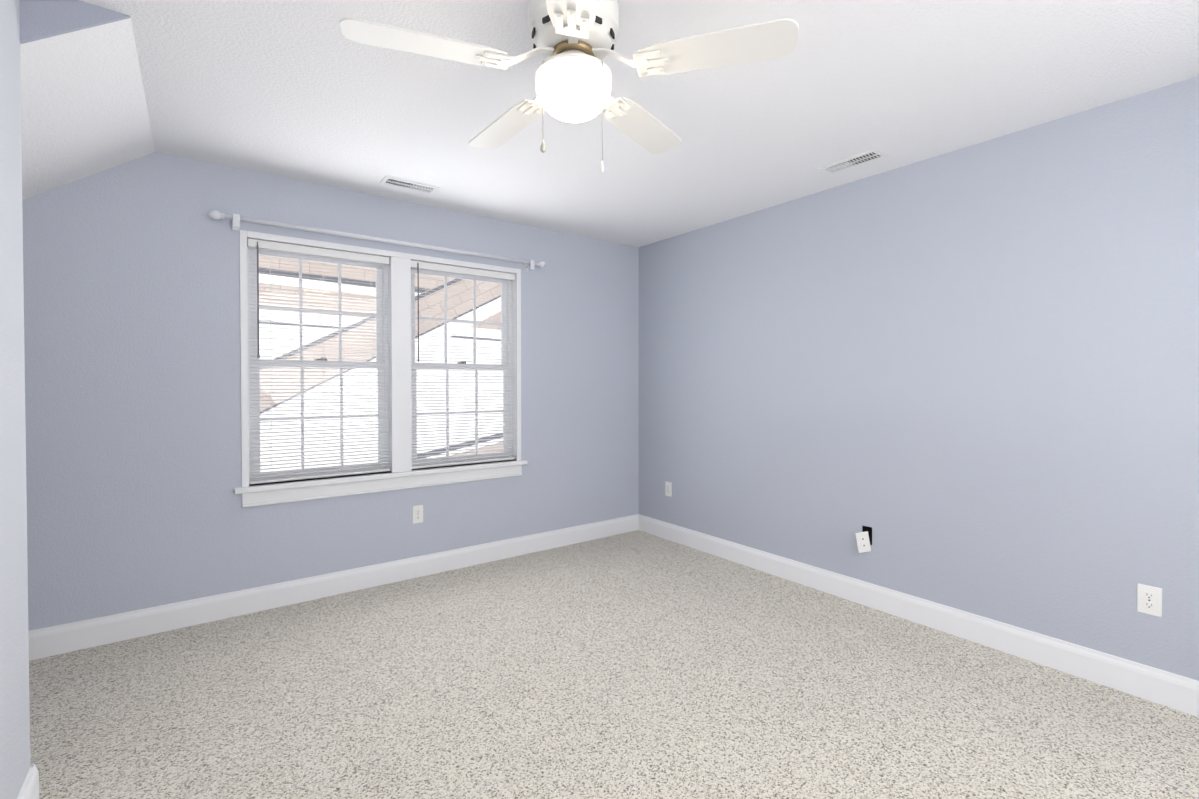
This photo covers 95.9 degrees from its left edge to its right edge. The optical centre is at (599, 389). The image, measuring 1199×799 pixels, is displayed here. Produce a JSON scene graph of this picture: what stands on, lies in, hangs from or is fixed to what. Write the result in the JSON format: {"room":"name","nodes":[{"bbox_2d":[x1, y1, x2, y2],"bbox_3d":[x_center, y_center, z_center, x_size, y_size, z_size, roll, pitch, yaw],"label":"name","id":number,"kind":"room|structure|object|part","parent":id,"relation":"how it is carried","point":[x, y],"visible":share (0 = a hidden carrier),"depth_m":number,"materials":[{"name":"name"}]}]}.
{"room":"empty bedroom","nodes":[
{"label":"empty bedroom","id":0,"kind":"room"},
{"bbox_2d":[0,0,29,798],"bbox_3d":[-0.734,0.051,0.190,0.140,2.440,3.385,-1,1,-37],"label":"wall","id":1,"kind":"structure","parent":0,"point":[14,713],"depth_m":1.41,"materials":[{"name":"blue paint"}]},
{"bbox_2d":[17,763,38,798],"bbox_3d":[-0.685,1.204,0.270,0.015,0.133,3.370,-1,1,-37],"label":"baseboard","id":2,"kind":"structure","parent":1,"relation":"attached to","point":[30,787],"depth_m":1.57,"materials":[{"name":"white paint"}]},
{"bbox_2d":[19,0,130,43],"bbox_3d":[-1.594,-1.101,1.651,0.245,0.174,0.012,-1,1,-37],"label":"wall","id":3,"kind":"structure","parent":0,"point":[41,19],"depth_m":1.62,"materials":[{"name":"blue paint"}]},
{"bbox_2d":[20,18,154,198],"bbox_3d":[-2.573,-0.620,1.717,1.745,1.339,1.253,-1,1,-37],"label":"ceiling","id":4,"kind":"structure","parent":0,"point":[84,111],"depth_m":2.04,"materials":[{"name":"white paint"}]},
{"bbox_2d":[22,152,638,630],"bbox_3d":[-1.616,0.009,3.307,5.050,2.440,0.140,-1,1,-37],"label":"wall","id":5,"kind":"structure","parent":0,"point":[132,348],"depth_m":2.87,"materials":[{"name":"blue paint"}]},
{"bbox_2d":[28,514,636,660],"bbox_3d":[-1.570,1.164,3.261,4.770,0.133,0.015,-1,1,-37],"label":"baseboard","id":6,"kind":"structure","parent":5,"relation":"attached to","point":[74,636],"depth_m":3.09,"materials":[{"name":"white paint"}]},
{"bbox_2d":[209,210,545,270],"bbox_3d":[-1.231,-0.911,3.432,2.027,0.082,0.098,-1,1,-37],"label":"curtain rod","id":7,"kind":"object","parent":5,"relation":"attached to","point":[236,219],"visible":1,"depth_m":3.23,"materials":[{"name":"white metal"}]},
{"bbox_2d":[235,230,527,507],"bbox_3d":[-1.301,-0.122,3.511,1.790,1.517,0.183,-1,1,-37],"label":"double-hung window","id":8,"kind":"structure","parent":5,"relation":"in","point":[399,305],"depth_m":3.46,"materials":[{"name":"white paint"}]},
{"bbox_3d":[-1.692,-0.157,3.291,0.766,1.373,0.064,-1,1,-37],"label":"sash","id":9,"kind":"part","parent":8,"relation":"part of","materials":[{"name":"white paint"}]},
{"bbox_2d":[247,239,389,483],"bbox_3d":[-1.644,-0.159,3.225,0.756,1.362,0.042,-1,1,-37],"label":"window blinds","id":10,"kind":"object","parent":8,"relation":"attached to","point":[290,248],"visible":0.88,"depth_m":3.20,"materials":[{"name":"white plastic"}]},
{"bbox_3d":[-1.648,0.515,3.240,0.752,0.014,0.024,-1,1,-37],"label":"rail","id":11,"kind":"part","parent":10,"relation":"part of","materials":[{"name":"white plastic"}]},
{"bbox_3d":[-1.693,-0.155,3.291,0.646,1.249,0.031,-1,1,-37],"label":"glass","id":12,"kind":"part","parent":8,"relation":"part of","materials":[{"name":"clear glass"}]},
{"bbox_3d":[-1.285,0.541,3.498,1.790,0.028,0.130,-1,1,-37],"label":"sill","id":13,"kind":"part","parent":8,"relation":"part of","materials":[{"name":"white paint"}]},
{"bbox_3d":[-0.978,-0.162,3.823,0.646,1.249,0.031,-1,1,-37],"label":"glass","id":14,"kind":"part","parent":8,"relation":"part of","materials":[{"name":"clear glass"}]},
{"bbox_3d":[-0.978,-0.164,3.822,0.766,1.373,0.064,-1,1,-37],"label":"sash","id":15,"kind":"part","parent":8,"relation":"part of","materials":[{"name":"white paint"}]},
{"bbox_2d":[411,260,514,468],"bbox_3d":[-0.930,-0.166,3.757,0.756,1.362,0.042,-1,1,-37],"label":"window blinds","id":16,"kind":"object","parent":8,"relation":"attached to","point":[418,265],"visible":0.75,"depth_m":3.73,"materials":[{"name":"white plastic"}]},
{"bbox_3d":[-0.934,0.508,3.772,0.752,0.014,0.024,-1,1,-37],"label":"rail","id":17,"kind":"part","parent":16,"relation":"part of","materials":[{"name":"white plastic"}]},
{"bbox_2d":[412,505,422,523],"bbox_3d":[-1.190,0.816,3.543,0.070,0.115,0.007,-1,1,-37],"label":"outlet","id":18,"kind":"object","parent":5,"relation":"attached to","point":[414,520],"depth_m":3.54,"materials":[{"name":"white plastic"}]},
{"bbox_3d":[-1.189,0.816,3.541,0.033,0.067,0.002,-1,1,-37],"label":"back electrical outlet receptacles by the window","id":19,"kind":"part","parent":18,"relation":"part of","materials":[{"name":"white plastic"}]},
{"bbox_2d":[29,530,1198,798],"bbox_3d":[-0.185,1.315,1.404,5.050,0.120,4.930,-1,1,-37],"label":"floor","id":20,"kind":"structure","parent":0,"point":[637,664],"depth_m":2.15,"materials":[{"name":"carpet"}]},
{"bbox_2d":[80,0,1198,246],"bbox_3d":[-0.185,-1.245,1.369,5.050,0.120,4.930,-1,1,-37],"label":"ceiling","id":21,"kind":"structure","parent":0,"point":[304,90],"depth_m":2.19,"materials":[{"name":"white paint"}]},
{"bbox_2d":[385,179,432,191],"bbox_3d":[-1.116,-1.208,3.189,0.267,0.001,0.087,-1,1,-37],"label":"duct","id":22,"kind":"object","parent":21,"relation":"attached to","point":[405,183],"visible":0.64,"depth_m":3.18,"materials":[{"name":"black metal"}]},
{"bbox_2d":[379,176,440,194],"bbox_3d":[-1.116,-1.203,3.189,0.315,0.012,0.135,-1,1,-37],"label":"ceiling vent","id":23,"kind":"object","parent":21,"relation":"in","point":[435,189],"visible":1,"depth_m":3.18,"materials":[{"name":"white metal"}]},
{"bbox_2d":[339,0,798,172],"bbox_3d":[-0.113,-0.919,1.727,1.275,0.541,1.223,-1,1,-37],"label":"ceiling fan","id":24,"kind":"object","parent":21,"relation":"hanging from","point":[574,41],"visible":1,"depth_m":1.60,"materials":[{"name":"white wood"}]},
{"bbox_3d":[-0.081,-1.121,1.687,0.284,0.136,0.284,-1,1,-37],"label":"motor","id":25,"kind":"part","parent":24,"relation":"part of","materials":[{"name":"white metal"}]},
{"bbox_2d":[817,148,887,174],"bbox_3d":[1.333,-1.198,2.856,0.135,0.012,0.315,-1,1,-37],"label":"ceiling vent","id":26,"kind":"object","parent":21,"relation":"in","point":[847,165],"visible":0.98,"depth_m":2.85,"materials":[{"name":"white metal"}]},
{"bbox_2d":[829,152,878,170],"bbox_3d":[1.333,-1.203,2.856,0.087,0.001,0.267,-1,1,-37],"label":"vent duct","id":27,"kind":"object","parent":21,"relation":"attached to","point":[858,159],"visible":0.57,"depth_m":2.82,"materials":[{"name":"black metal"}]},
{"bbox_2d":[639,76,1198,680],"bbox_3d":[1.826,0.016,2.796,0.140,2.440,4.790,-1,1,-37],"label":"wall","id":28,"kind":"structure","parent":0,"point":[965,378],"depth_m":2.67,"materials":[{"name":"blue paint"}]},
{"bbox_2d":[665,481,671,496],"bbox_3d":[0.559,0.805,4.384,0.008,0.115,0.070,-1,1,-37],"label":"electrical outlet","id":29,"kind":"object","parent":28,"relation":"attached to","point":[668,488],"visible":1,"depth_m":4.38,"materials":[{"name":"white plastic"}]},
{"bbox_2d":[855,525,871,552],"bbox_3d":[1.502,0.855,3.072,0.070,0.149,0.064,-1,1,-37],"label":"outlet","id":30,"kind":"object","parent":28,"relation":"attached to","point":[864,539],"visible":1,"depth_m":3.07,"materials":[{"name":"white plastic"}]},
{"bbox_2d":[637,514,1198,716],"bbox_3d":[1.731,1.170,2.810,0.015,0.133,4.620,-1,1,-37],"label":"baseboard","id":31,"kind":"structure","parent":28,"relation":"attached to","point":[1147,682],"depth_m":2.66,"materials":[{"name":"white paint"}]},
{"bbox_2d":[1137,583,1161,616],"bbox_3d":[2.208,0.845,2.170,0.008,0.115,0.070,-1,1,-37],"label":"electrical outlet","id":32,"kind":"object","parent":28,"relation":"attached to","point":[1149,599],"visible":1,"depth_m":2.17,"materials":[{"name":"white plastic"}]},
{"label":"outside","id":33,"kind":"structure","parent":0,"visible":0},
{"bbox_2d":[259,255,502,471],"bbox_3d":[-2.269,-1.159,8.129,18.000,12.646,0.820,-1,1,-37],"label":"window glass","id":34,"kind":"structure","parent":33,"point":[425,373],"depth_m":7.30,"materials":[{"name":"white"}]},
{"bbox_3d":[-2.340,-0.790,7.820,7.718,0.190,0.040,-34,20,-31],"label":"rake trim","id":35,"kind":"part","parent":34,"relation":"part of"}
]}

